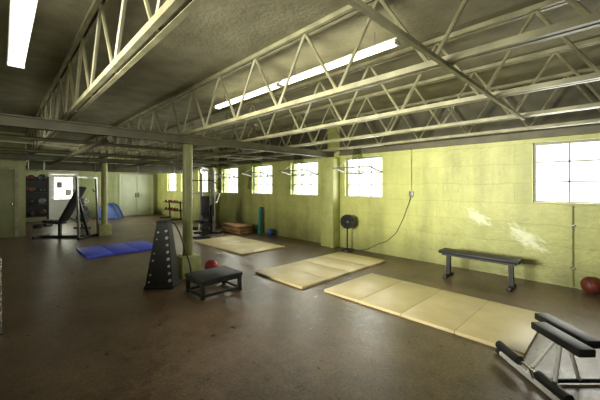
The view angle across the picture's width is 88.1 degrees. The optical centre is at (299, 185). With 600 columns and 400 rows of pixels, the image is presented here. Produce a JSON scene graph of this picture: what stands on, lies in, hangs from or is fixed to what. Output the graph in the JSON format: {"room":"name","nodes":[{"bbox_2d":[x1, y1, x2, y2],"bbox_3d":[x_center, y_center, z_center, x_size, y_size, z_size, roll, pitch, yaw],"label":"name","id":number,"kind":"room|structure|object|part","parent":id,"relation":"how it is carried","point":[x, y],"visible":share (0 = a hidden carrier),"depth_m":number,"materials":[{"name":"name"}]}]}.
{"room":"gym","nodes":[
{"label":"gym","id":0,"kind":"room"},
{"bbox_2d":[0,131,25,237],"bbox_3d":[-9.683,-0.040,8.546,3.170,3.180,0.150,0,0,-44],"label":"wall partition","id":1,"kind":"structure","parent":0,"point":[20,163],"depth_m":9.51,"materials":[{"name":"paint"}]},
{"bbox_2d":[0,166,17,237],"bbox_3d":[-8.929,0.485,9.083,1.000,2.130,0.128,0,0,-44],"label":"door","id":2,"kind":"structure","parent":1,"relation":"in","point":[8,175],"depth_m":9.29,"materials":[{"name":"green paint"}]},
{"bbox_2d":[26,149,157,221],"bbox_3d":[-11.150,-0.040,14.154,8.860,3.180,0.250,0,0,-44],"label":"wall","id":3,"kind":"structure","parent":0,"point":[112,177],"depth_m":15.09,"materials":[{"name":"green paint"}]},
{"bbox_2d":[49,172,77,219],"bbox_3d":[-10.866,0.470,14.248,1.080,2.160,0.130,0,0,-44],"label":"door","id":4,"kind":"structure","parent":3,"relation":"in","point":[56,206],"depth_m":14.11,"materials":[{"name":"white paint"}]},
{"bbox_2d":[57,182,61,187],"bbox_3d":[-10.999,-0.050,14.171,0.200,0.280,0.004,0,0,-44],"label":"paper notice","id":5,"kind":"object","parent":4,"relation":"attached to","point":[59,184],"visible":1,"depth_m":14.17,"materials":[{"name":"grey paper"}]},
{"bbox_2d":[65,189,70,195],"bbox_3d":[-10.762,0.300,14.400,0.220,0.300,0.004,0,0,-44],"label":"paper notice","id":6,"kind":"object","parent":4,"relation":"attached to","point":[67,191],"visible":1,"depth_m":14.39,"materials":[{"name":"white paper"}]},
{"bbox_2d":[119,174,152,215],"bbox_3d":[-8.612,0.470,16.377,1.640,2.160,0.085,0,0,-44],"label":"door","id":7,"kind":"structure","parent":3,"relation":"in","point":[135,190],"depth_m":16.32,"materials":[{"name":"paint"}]},
{"bbox_2d":[0,214,599,399],"bbox_3d":[-3.831,1.650,6.590,9.360,0.200,21.300,0,0,-44],"label":"floor","id":8,"kind":"structure","parent":0,"point":[75,326],"depth_m":3.24,"materials":[{"name":"brown concrete"}]},
{"bbox_2d":[0,258,3,334],"bbox_3d":[-3.129,1.150,3.234,0.060,0.800,0.060,0,0,-44],"label":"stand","id":9,"kind":"object","parent":8,"relation":"on","point":[1,332],"visible":1,"depth_m":3.23,"materials":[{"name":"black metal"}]},
{"bbox_2d":[26,177,48,219],"bbox_3d":[-11.261,0.575,13.247,0.800,1.950,0.440,0,0,-44],"label":"storage shelf","id":10,"kind":"object","parent":8,"relation":"on","point":[36,195],"visible":0.5,"depth_m":13.38,"materials":[{"name":"black metal"}]},
{"bbox_2d":[26,186,35,192],"bbox_3d":[-11.355,0.134,13.086,0.291,0.300,0.295,0,0,-44],"label":"medicine ball","id":11,"kind":"object","parent":10,"relation":"on","point":[30,189],"visible":1,"depth_m":13.00,"materials":[{"name":"brown rubber"}]},
{"bbox_2d":[27,175,34,180],"bbox_3d":[-11.355,-0.346,13.086,0.252,0.260,0.256,0,0,-44],"label":"medicine ball","id":12,"kind":"object","parent":10,"relation":"on","point":[29,177],"visible":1,"depth_m":13.01,"materials":[{"name":"red rubber"}]},
{"bbox_2d":[27,210,34,215],"bbox_3d":[-11.355,1.154,13.086,0.252,0.260,0.256,0,0,-44],"label":"medicine ball","id":13,"kind":"object","parent":10,"relation":"on","point":[31,212],"visible":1,"depth_m":13.01,"materials":[{"name":"black rubber"}]},
{"bbox_2d":[38,209,45,215],"bbox_3d":[-11.096,1.134,13.336,0.291,0.300,0.295,0,0,-44],"label":"medicine ball","id":14,"kind":"object","parent":10,"relation":"on","point":[41,212],"visible":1,"depth_m":13.25,"materials":[{"name":"red rubber"}]},
{"bbox_2d":[38,174,45,180],"bbox_3d":[-11.096,-0.366,13.336,0.291,0.300,0.295,0,0,-44],"label":"medicine ball","id":15,"kind":"object","parent":10,"relation":"on","point":[41,177],"visible":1,"depth_m":13.26,"materials":[{"name":"black rubber"}]},
{"bbox_2d":[38,198,45,203],"bbox_3d":[-11.096,0.654,13.336,0.252,0.260,0.256,0,0,-44],"label":"medicine ball","id":16,"kind":"object","parent":10,"relation":"on","point":[41,200],"visible":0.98,"depth_m":13.26,"materials":[{"name":"grey rubber"}]},
{"bbox_3d":[-11.127,0.575,13.655,0.040,1.950,0.040,0,0,-44],"label":"post","id":17,"kind":"part","parent":10,"relation":"part of","materials":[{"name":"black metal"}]},
{"bbox_3d":[-10.848,0.575,13.367,0.040,1.950,0.040,0,0,-44],"label":"post","id":18,"kind":"part","parent":10,"relation":"part of","materials":[{"name":"black metal"}]},
{"bbox_2d":[32,176,98,239],"bbox_3d":[-7.061,0.637,9.309,1.510,1.825,0.900,0,0,0],"label":"bench","id":19,"kind":"object","parent":8,"relation":"on","point":[75,201],"visible":0.99,"depth_m":9.27,"materials":[{"name":"black metal"}]},
{"bbox_3d":[-7.211,1.315,9.309,0.070,0.370,0.070,0,0,0],"label":"support post","id":20,"kind":"part","parent":19,"relation":"part of","materials":[{"name":"black metal"}]},
{"bbox_3d":[-7.061,1.515,9.309,1.510,0.070,0.900,0,0,0],"label":"frame","id":21,"kind":"part","parent":19,"relation":"part of","materials":[{"name":"black metal"}]},
{"bbox_3d":[-6.491,0.945,9.310,0.368,1.109,0.070,0,0,0],"label":"support post","id":22,"kind":"part","parent":19,"relation":"part of","materials":[{"name":"black metal"}]},
{"bbox_2d":[73,198,90,228],"bbox_3d":[-7.913,1.000,11.268,0.503,1.100,0.426,0,0,-39],"label":"tree","id":23,"kind":"object","parent":8,"relation":"on","point":[84,200],"visible":0.47,"depth_m":11.24,"materials":[{"name":"black metal"}]},
{"bbox_2d":[97,162,111,235],"bbox_3d":[-6.162,0.410,9.761,0.340,2.279,0.340,0,0,-44],"label":"column","id":24,"kind":"structure","parent":8,"relation":"on","point":[103,229],"depth_m":9.69,"materials":[{"name":"green paint"}]},
{"bbox_2d":[0,153,216,167],"bbox_3d":[-6.541,-0.800,9.395,8.845,0.140,0.140,0,0,-44],"label":"steel beam","id":25,"kind":"structure","parent":24,"relation":"on","point":[2,155],"depth_m":9.51,"materials":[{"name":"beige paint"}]},
{"bbox_2d":[35,136,112,170],"bbox_3d":[-7.136,-0.689,9.028,0.076,0.080,12.600,0,0,-44],"label":"ceiling pipe","id":26,"kind":"object","parent":25,"relation":"hanging from","point":[105,140],"visible":0.84,"depth_m":5.69,"materials":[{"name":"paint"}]},
{"bbox_2d":[26,0,204,161],"bbox_3d":[-4.682,-1.250,5.758,0.104,0.759,20.773,0,0,-44],"label":"joist","id":27,"kind":"object","parent":25,"relation":"on","point":[169,14],"visible":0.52,"depth_m":2.73,"materials":[{"name":"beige metal"}]},
{"bbox_2d":[68,0,599,162],"bbox_3d":[-3.489,-1.250,6.912,0.104,0.759,20.773,0,0,-44],"label":"joist","id":28,"kind":"object","parent":25,"relation":"on","point":[587,20],"visible":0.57,"depth_m":2.93,"materials":[{"name":"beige metal"}]},
{"bbox_2d":[100,0,599,163],"bbox_3d":[-2.626,-1.250,7.747,0.104,0.759,20.773,0,0,-44],"label":"joist","id":29,"kind":"object","parent":25,"relation":"on","point":[530,11],"visible":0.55,"depth_m":3.52,"materials":[{"name":"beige metal"}]},
{"bbox_2d":[28,160,182,173],"bbox_3d":[-7.305,-0.714,12.552,5.558,0.312,0.470,0,0,-44],"label":"air duct","id":30,"kind":"object","parent":29,"relation":"hanging from","point":[32,164],"visible":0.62,"depth_m":11.83,"materials":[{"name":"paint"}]},
{"bbox_2d":[0,147,239,163],"bbox_3d":[-5.361,-0.828,8.171,8.860,0.090,0.086,0,0,-44],"label":"ceiling pipe","id":31,"kind":"object","parent":29,"relation":"hanging from","point":[1,148],"visible":0.86,"depth_m":8.23,"materials":[{"name":"grey metal"}]},
{"bbox_2d":[0,140,262,159],"bbox_3d":[-4.388,-0.857,7.165,8.858,0.030,0.030,0,0,-44],"label":"bar","id":32,"kind":"object","parent":29,"relation":"attached to","point":[0,140],"visible":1,"depth_m":7.16,"materials":[{"name":"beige metal"}]},
{"bbox_2d":[0,134,282,159],"bbox_3d":[-3.692,-0.838,6.447,8.860,0.070,0.067,0,0,-44],"label":"ceiling pipe","id":33,"kind":"object","parent":29,"relation":"hanging from","point":[8,136],"visible":0.9,"depth_m":6.35,"materials":[{"name":"beige metal"}]},
{"bbox_2d":[343,0,524,119],"bbox_3d":[0.196,-0.857,1.386,7.410,0.030,0.030,0,0,-44],"label":"bar","id":34,"kind":"object","parent":29,"relation":"attached to","point":[361,6],"visible":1,"depth_m":1.89,"materials":[{"name":"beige metal"}]},
{"bbox_2d":[126,37,599,165],"bbox_3d":[-1.728,-1.250,8.616,0.104,0.759,20.773,0,0,-44],"label":"joist","id":35,"kind":"object","parent":25,"relation":"on","point":[556,51],"visible":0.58,"depth_m":4.61,"materials":[{"name":"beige metal"}]},
{"bbox_2d":[99,203,123,218],"bbox_3d":[-9.002,1.185,14.787,0.900,0.730,0.680,0,0,0],"label":"pad","id":36,"kind":"object","parent":8,"relation":"on","point":[114,211],"visible":0.77,"depth_m":14.49,"materials":[{"name":"blue plastic"}]},
{"bbox_2d":[76,240,152,258],"bbox_3d":[-4.437,1.528,7.604,1.554,0.045,1.300,0,0,-44],"label":"exercise mat","id":37,"kind":"object","parent":8,"relation":"on","point":[135,246],"visible":0.93,"depth_m":7.46,"materials":[{"name":"blue plastic"}]},
{"bbox_3d":[-4.810,1.528,7.243,0.514,0.045,1.300,0,0,-44],"label":"mat panel","id":38,"kind":"part","parent":37,"relation":"part of","materials":[{"name":"blue plastic"}]},
{"bbox_3d":[-4.437,1.528,7.604,0.514,0.045,1.300,0,0,-44],"label":"mat panel","id":39,"kind":"part","parent":37,"relation":"part of","materials":[{"name":"blue plastic"}]},
{"bbox_3d":[-4.063,1.528,7.966,0.514,0.045,1.300,0,0,-44],"label":"mat panel","id":40,"kind":"part","parent":37,"relation":"part of","materials":[{"name":"blue plastic"}]},
{"bbox_2d":[144,220,191,289],"bbox_3d":[-2.025,1.045,4.821,0.640,1.010,0.361,0,0,-4],"label":"rack","id":41,"kind":"object","parent":8,"relation":"on","point":[163,272],"visible":0.92,"depth_m":4.70,"materials":[{"name":"black metal"}]},
{"bbox_2d":[160,201,181,219],"bbox_3d":[-6.085,1.125,14.567,0.515,0.853,1.330,0,0,-44],"label":"dumbbell rack","id":42,"kind":"object","parent":8,"relation":"on","point":[179,202],"visible":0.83,"depth_m":14.24,"materials":[{"name":"black metal"}]},
{"bbox_3d":[-5.640,1.125,14.107,0.515,0.853,0.050,0,0,-44],"label":"frame","id":43,"kind":"part","parent":42,"relation":"part of","materials":[{"name":"black metal"}]},
{"bbox_2d":[176,143,200,279],"bbox_3d":[-1.942,0.410,5.357,0.340,2.279,0.340,0,0,-44],"label":"column","id":44,"kind":"structure","parent":8,"relation":"on","point":[195,259],"depth_m":5.28,"materials":[{"name":"green paint"}]},
{"bbox_2d":[0,113,335,157],"bbox_3d":[-2.299,-0.800,5.011,8.845,0.140,0.140,0,0,-44],"label":"steel beam","id":45,"kind":"structure","parent":44,"relation":"on","point":[6,120],"depth_m":4.76,"materials":[{"name":"beige metal"}]},
{"bbox_2d":[115,148,238,168],"bbox_3d":[-5.591,-0.699,10.523,0.057,0.060,12.600,0,0,-44],"label":"ceiling pipe","id":46,"kind":"object","parent":45,"relation":"hanging from","point":[236,149],"visible":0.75,"depth_m":7.74,"materials":[{"name":"beige metal"}]},
{"bbox_2d":[152,66,599,166],"bbox_3d":[-0.916,-1.250,9.402,0.104,0.759,20.773,0,0,-44],"label":"joist","id":47,"kind":"object","parent":45,"relation":"on","point":[586,70],"visible":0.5,"depth_m":5.57,"materials":[{"name":"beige metal"}]},
{"bbox_2d":[193,166,221,238],"bbox_3d":[-3.008,0.480,9.646,1.018,2.140,1.057,0,0,0],"label":"machine","id":48,"kind":"object","parent":8,"relation":"on","point":[207,211],"visible":0.9,"depth_m":10.03,"materials":[{"name":"black metal"}]},
{"bbox_3d":[-3.008,1.520,9.627,0.900,0.060,1.020,0,0,0],"label":"frame","id":49,"kind":"part","parent":48,"relation":"part of","materials":[{"name":"black metal"}]},
{"bbox_3d":[-2.909,0.510,10.102,0.020,1.960,0.020,0,0,-23],"label":"guide rod","id":50,"kind":"part","parent":48,"relation":"part of","materials":[{"name":"silver metal"}]},
{"bbox_2d":[205,260,217,268],"bbox_3d":[-1.572,1.430,5.507,0.245,0.240,0.240,0,0,-44],"label":"medicine ball","id":51,"kind":"object","parent":8,"relation":"on","point":[210,263],"visible":0.6,"depth_m":5.43,"materials":[{"name":"red rubber"}]},
{"bbox_2d":[185,265,242,300],"bbox_3d":[-1.272,1.415,4.586,0.660,0.270,0.520,0,0,-44],"label":"step platform","id":52,"kind":"object","parent":8,"relation":"on","point":[201,278],"visible":1,"depth_m":4.48,"materials":[{"name":"black plastic"}]},
{"bbox_3d":[-1.640,1.458,4.542,0.050,0.185,0.050,0,0,-44],"label":"leg","id":53,"kind":"part","parent":52,"relation":"part of","materials":[{"name":"black metal"}]},
{"bbox_3d":[-1.484,1.510,4.381,0.030,0.030,0.400,0,0,-44],"label":"rail","id":54,"kind":"part","parent":52,"relation":"part of","materials":[{"name":"black metal"}]},
{"bbox_3d":[-1.327,1.458,4.219,0.050,0.185,0.050,0,0,-44],"label":"leg","id":55,"kind":"part","parent":52,"relation":"part of","materials":[{"name":"black metal"}]},
{"bbox_3d":[-1.115,1.510,4.424,0.540,0.030,0.030,0,0,-44],"label":"rail","id":56,"kind":"part","parent":52,"relation":"part of","materials":[{"name":"black metal"}]},
{"bbox_3d":[-1.060,1.510,4.791,0.030,0.030,0.400,0,0,-44],"label":"rail","id":57,"kind":"part","parent":52,"relation":"part of","materials":[{"name":"black metal"}]},
{"bbox_3d":[-0.903,1.458,4.629,0.050,0.185,0.050,0,0,-44],"label":"leg","id":58,"kind":"part","parent":52,"relation":"part of","materials":[{"name":"black metal"}]},
{"bbox_2d":[221,222,252,234],"bbox_3d":[-2.114,1.409,10.409,0.560,0.279,1.120,0,0,-44],"label":"mat","id":59,"kind":"object","parent":8,"relation":"on","point":[238,228],"visible":1,"depth_m":10.12,"materials":[{"name":"brown plastic"}]},
{"bbox_2d":[194,235,284,255],"bbox_3d":[-1.662,1.531,8.203,1.260,0.038,2.396,0,0,-44],"label":"exercise mat","id":60,"kind":"object","parent":8,"relation":"on","point":[242,246],"visible":1,"depth_m":8.01,"materials":[{"name":"beige plastic"}]},
{"bbox_3d":[-2.288,1.531,8.849,1.260,0.038,0.596,0,0,-44],"label":"mat panel","id":61,"kind":"part","parent":60,"relation":"part of","materials":[{"name":"beige plastic"}]},
{"bbox_3d":[-1.870,1.531,8.418,1.260,0.038,0.596,0,0,-44],"label":"mat panel","id":62,"kind":"part","parent":60,"relation":"part of","materials":[{"name":"beige plastic"}]},
{"bbox_3d":[-1.453,1.531,7.987,1.260,0.038,0.596,0,0,-44],"label":"mat panel","id":63,"kind":"part","parent":60,"relation":"part of","materials":[{"name":"beige plastic"}]},
{"bbox_3d":[-1.036,1.531,7.556,1.260,0.038,0.596,0,0,-44],"label":"mat panel","id":64,"kind":"part","parent":60,"relation":"part of","materials":[{"name":"beige leather"}]},
{"bbox_2d":[258,207,262,233],"bbox_3d":[-1.304,1.120,10.149,0.164,0.866,0.124,0,0,-44],"label":"foam roller","id":65,"kind":"object","parent":8,"relation":"on","point":[260,208],"visible":1,"depth_m":10.10,"materials":[{"name":"teal plastic"}]},
{"bbox_2d":[267,229,273,235],"bbox_3d":[-0.916,1.440,9.690,0.225,0.220,0.220,0,0,-44],"label":"exercise ball","id":66,"kind":"object","parent":8,"relation":"on","point":[270,232],"visible":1,"depth_m":9.61,"materials":[{"name":"blue rubber"}]},
{"bbox_2d":[255,252,385,288],"bbox_3d":[0.479,1.531,5.904,2.396,0.038,1.180,0,0,-44],"label":"exercise mat","id":67,"kind":"object","parent":8,"relation":"on","point":[306,273],"visible":1,"depth_m":5.63,"materials":[{"name":"beige leather"}]},
{"bbox_3d":[-0.168,1.531,5.279,0.596,0.038,1.180,0,0,-44],"label":"mat panel","id":68,"kind":"part","parent":67,"relation":"part of","materials":[{"name":"beige plastic"}]},
{"bbox_3d":[0.263,1.531,5.696,0.596,0.038,1.180,0,0,-44],"label":"mat panel","id":69,"kind":"part","parent":67,"relation":"part of","materials":[{"name":"beige plastic"}]},
{"bbox_3d":[0.694,1.531,6.113,0.596,0.038,1.180,0,0,-44],"label":"mat panel","id":70,"kind":"part","parent":67,"relation":"part of","materials":[{"name":"beige plastic"}]},
{"bbox_3d":[1.125,1.531,6.530,0.596,0.038,1.180,0,0,-44],"label":"mat panel","id":71,"kind":"part","parent":67,"relation":"part of","materials":[{"name":"beige plastic"}]},
{"bbox_2d":[340,197,410,251],"bbox_3d":[1.705,0.884,7.084,1.660,1.332,0.306,0,0,31],"label":"pedestal fan","id":72,"kind":"object","parent":8,"relation":"on","point":[346,220],"visible":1,"depth_m":7.34,"materials":[{"name":"black metal"}]},
{"bbox_2d":[324,273,539,356],"bbox_3d":[1.634,1.531,4.100,1.230,0.038,2.416,0,0,-44],"label":"exercise mat","id":73,"kind":"object","parent":8,"relation":"on","point":[483,321],"visible":0.94,"depth_m":3.79,"materials":[{"name":"beige plastic"}]},
{"bbox_3d":[1.003,1.531,4.752,1.230,0.038,0.601,0,0,-44],"label":"mat panel","id":74,"kind":"part","parent":73,"relation":"part of","materials":[{"name":"beige plastic"}]},
{"bbox_3d":[1.423,1.531,4.317,1.230,0.038,0.601,0,0,-44],"label":"mat panel","id":75,"kind":"part","parent":73,"relation":"part of","materials":[{"name":"beige plastic"}]},
{"bbox_3d":[1.844,1.531,3.882,1.230,0.038,0.601,0,0,-44],"label":"mat panel","id":76,"kind":"part","parent":73,"relation":"part of","materials":[{"name":"beige plastic"}]},
{"bbox_3d":[2.265,1.531,3.448,1.230,0.038,0.601,0,0,-44],"label":"mat panel","id":77,"kind":"part","parent":73,"relation":"part of","materials":[{"name":"beige plastic"}]},
{"bbox_2d":[438,248,522,291],"bbox_3d":[2.876,1.323,5.009,0.360,0.455,1.160,0,0,-44],"label":"bench","id":78,"kind":"object","parent":8,"relation":"on","point":[511,262],"visible":1,"depth_m":4.88,"materials":[{"name":"black leather"}]},
{"bbox_3d":[2.559,1.350,5.336,0.065,0.342,0.070,0,0,-44],"label":"leg","id":79,"kind":"part","parent":78,"relation":"part of","materials":[{"name":"black metal"}]},
{"bbox_3d":[2.876,1.165,5.009,0.220,0.030,1.060,0,0,-44],"label":"seat frame","id":80,"kind":"part","parent":78,"relation":"part of","materials":[{"name":"black metal"}]},
{"bbox_3d":[2.876,1.123,5.009,0.280,0.055,1.160,0,0,-44],"label":"seat","id":81,"kind":"part","parent":78,"relation":"part of","materials":[{"name":"black leather"}]},
{"bbox_3d":[3.192,1.350,4.682,0.065,0.342,0.070,0,0,-44],"label":"leg","id":82,"kind":"part","parent":78,"relation":"part of","materials":[{"name":"black metal"}]},
{"bbox_2d":[495,313,599,399],"bbox_3d":[2.536,1.302,2.427,1.536,0.496,0.890,0,0,0],"label":"bench","id":83,"kind":"object","parent":8,"relation":"on","point":[577,342],"visible":1,"depth_m":2.29,"materials":[{"name":"black leather"}]},
{"bbox_3d":[1.919,1.325,2.447,0.236,0.405,0.032,0,0,35],"label":"post","id":84,"kind":"part","parent":83,"relation":"part of","materials":[{"name":"grey metal"}]},
{"bbox_3d":[1.841,1.325,2.227,0.032,0.394,0.074,0,0,-21],"label":"post","id":85,"kind":"part","parent":83,"relation":"part of","materials":[{"name":"silver metal"}]},
{"bbox_2d":[580,277,599,293],"bbox_3d":[4.196,1.430,4.464,0.245,0.240,0.240,0,0,-44],"label":"medicine ball","id":86,"kind":"object","parent":8,"relation":"on","point":[591,285],"visible":1,"depth_m":4.40,"materials":[{"name":"red rubber"}]},
{"bbox_2d":[0,0,599,155],"bbox_3d":[-3.831,-1.755,6.590,9.360,0.250,21.300,0,0,-44],"label":"ceiling","id":87,"kind":"structure","parent":0,"point":[217,35],"depth_m":3.90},
{"bbox_2d":[7,0,37,68],"bbox_3d":[-2.323,-1.484,2.588,0.150,0.292,2.550,0,0,-44],"label":"strip light","id":88,"kind":"object","parent":87,"relation":"hanging from","point":[22,13],"visible":1,"depth_m":2.67,"materials":[{"name":"white paint"}]},
{"bbox_2d":[214,76,281,108],"bbox_3d":[-0.911,-1.524,5.054,0.100,0.212,1.770,0,0,-44],"label":"strip light","id":89,"kind":"object","parent":87,"relation":"hanging from","point":[275,85],"visible":0.8,"depth_m":4.89,"materials":[{"name":"white paint"}]},
{"bbox_2d":[279,32,399,85],"bbox_3d":[0.362,-1.524,3.739,0.100,0.212,1.770,0,0,-44],"label":"strip light","id":90,"kind":"object","parent":87,"relation":"hanging from","point":[393,42],"visible":0.91,"depth_m":3.54,"materials":[{"name":"white paint"}]},
{"bbox_2d":[158,126,599,289],"bbox_3d":[-0.558,-0.040,9.758,0.250,3.180,21.300,0,0,-44],"label":"wall","id":91,"kind":"structure","parent":0,"point":[472,197],"depth_m":6.09,"materials":[{"name":"paint"}]},
{"bbox_2d":[169,174,175,191],"bbox_3d":[-6.484,-0.210,15.781,0.170,0.980,1.100,0,0,-44],"label":"window","id":92,"kind":"structure","parent":91,"relation":"in","point":[169,174],"depth_m":15.95,"materials":[{"name":"metal"}]},
{"bbox_2d":[208,167,218,224],"bbox_3d":[-3.460,0.411,12.376,0.280,2.278,0.420,0,0,-44],"label":"pilaster","id":93,"kind":"object","parent":91,"relation":"attached to","point":[216,170],"visible":0.56,"depth_m":12.26,"materials":[{"name":"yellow paint"}]},
{"bbox_2d":[211,167,237,193],"bbox_3d":[-2.825,-0.336,11.634,0.759,1.233,1.150,0,0,-44],"label":"window","id":94,"kind":"structure","parent":91,"relation":"in","point":[234,168],"depth_m":11.98,"materials":[{"name":"metal"}]},
{"bbox_3d":[-2.826,-0.474,11.633,0.566,0.360,1.118,0,0,-44],"label":"hopper sash","id":95,"kind":"part","parent":94,"relation":"part of","materials":[{"name":"metal"}]},
{"bbox_3d":[-2.603,-0.210,11.849,0.060,0.980,1.150,0,0,-44],"label":"frame","id":96,"kind":"part","parent":94,"relation":"part of","materials":[{"name":"metal"}]},
{"bbox_2d":[240,164,271,194],"bbox_3d":[-1.424,-0.324,10.186,0.748,1.208,1.100,0,0,-44],"label":"window","id":97,"kind":"structure","parent":91,"relation":"in","point":[267,175],"depth_m":10.43,"materials":[{"name":"metal"}]},
{"bbox_3d":[-1.425,-0.474,10.185,0.566,0.360,1.068,0,0,-44],"label":"hopper sash","id":98,"kind":"part","parent":97,"relation":"part of","materials":[{"name":"metal"}]},
{"bbox_3d":[-1.201,-0.210,10.401,0.060,0.980,1.100,0,0,-44],"label":"frame","id":99,"kind":"part","parent":97,"relation":"part of","materials":[{"name":"metal"}]},
{"bbox_2d":[279,161,317,195],"bbox_3d":[-0.040,-0.324,8.756,0.748,1.208,1.100,0,0,-44],"label":"window","id":100,"kind":"structure","parent":91,"relation":"in","point":[310,162],"depth_m":8.95,"materials":[{"name":"metal"}]},
{"bbox_3d":[-0.041,-0.474,8.755,0.566,0.360,1.068,0,0,-44],"label":"hopper sash","id":101,"kind":"part","parent":100,"relation":"part of","materials":[{"name":"glass"}]},
{"bbox_3d":[0.183,-0.210,8.971,0.060,0.980,1.100,0,0,-44],"label":"frame","id":102,"kind":"part","parent":100,"relation":"part of","materials":[{"name":"metal"}]},
{"bbox_2d":[321,157,339,247],"bbox_3d":[0.782,0.411,7.993,0.280,2.278,0.420,0,0,-44],"label":"pilaster","id":103,"kind":"object","parent":91,"relation":"attached to","point":[330,177],"visible":1,"depth_m":7.87,"materials":[{"name":"yellow paint"}]},
{"bbox_2d":[333,156,381,197],"bbox_3d":[1.358,-0.314,7.311,0.739,1.189,1.060,0,0,-44],"label":"window","id":104,"kind":"structure","parent":91,"relation":"in","point":[371,172],"depth_m":7.52,"materials":[{"name":"metal"}]},
{"bbox_3d":[1.357,-0.474,7.311,0.566,0.360,1.028,0,0,-44],"label":"hopper sash","id":105,"kind":"part","parent":104,"relation":"part of","materials":[{"name":"glass"}]},
{"bbox_3d":[1.519,0.270,7.468,0.110,0.020,1.060,0,0,-44],"label":"sill","id":106,"kind":"part","parent":104,"relation":"part of","materials":[{"name":"white paint"}]},
{"bbox_3d":[1.580,-0.210,7.527,0.060,0.980,1.060,0,0,-44],"label":"frame","id":107,"kind":"part","parent":104,"relation":"part of","materials":[{"name":"metal"}]},
{"bbox_2d":[168,80,599,168],"bbox_3d":[-0.478,-1.200,9.453,0.060,0.860,20.250,0,0,-44],"label":"roof truss","id":108,"kind":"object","parent":91,"relation":"attached to","point":[566,96],"depth_m":5.74,"materials":[{"name":"beige metal"}]},
{"bbox_2d":[409,150,412,196],"bbox_3d":[2.347,-0.268,6.543,0.044,0.995,0.080,0,0,-44],"label":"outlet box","id":109,"kind":"object","parent":91,"relation":"attached to","point":[411,191],"visible":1,"depth_m":6.54,"materials":[{"name":"grey metal"}]},
{"bbox_2d":[532,138,599,204],"bbox_3d":[4.312,-0.210,4.625,0.170,0.980,1.350,0,0,-44],"label":"window","id":110,"kind":"structure","parent":91,"relation":"in","point":[569,143],"depth_m":4.82,"materials":[{"name":"metal"}]},
{"bbox_3d":[4.290,0.270,4.604,0.110,0.020,1.350,0,0,-44],"label":"sill","id":111,"kind":"part","parent":110,"relation":"part of","materials":[{"name":"beige paint"}]},
{"bbox_2d":[570,206,575,286],"bbox_3d":[4.139,0.915,4.701,0.031,1.230,0.060,0,0,-44],"label":"conduit","id":112,"kind":"object","parent":91,"relation":"attached to","point":[572,225],"visible":1,"depth_m":4.69,"materials":[{"name":"metal"}]}
]}

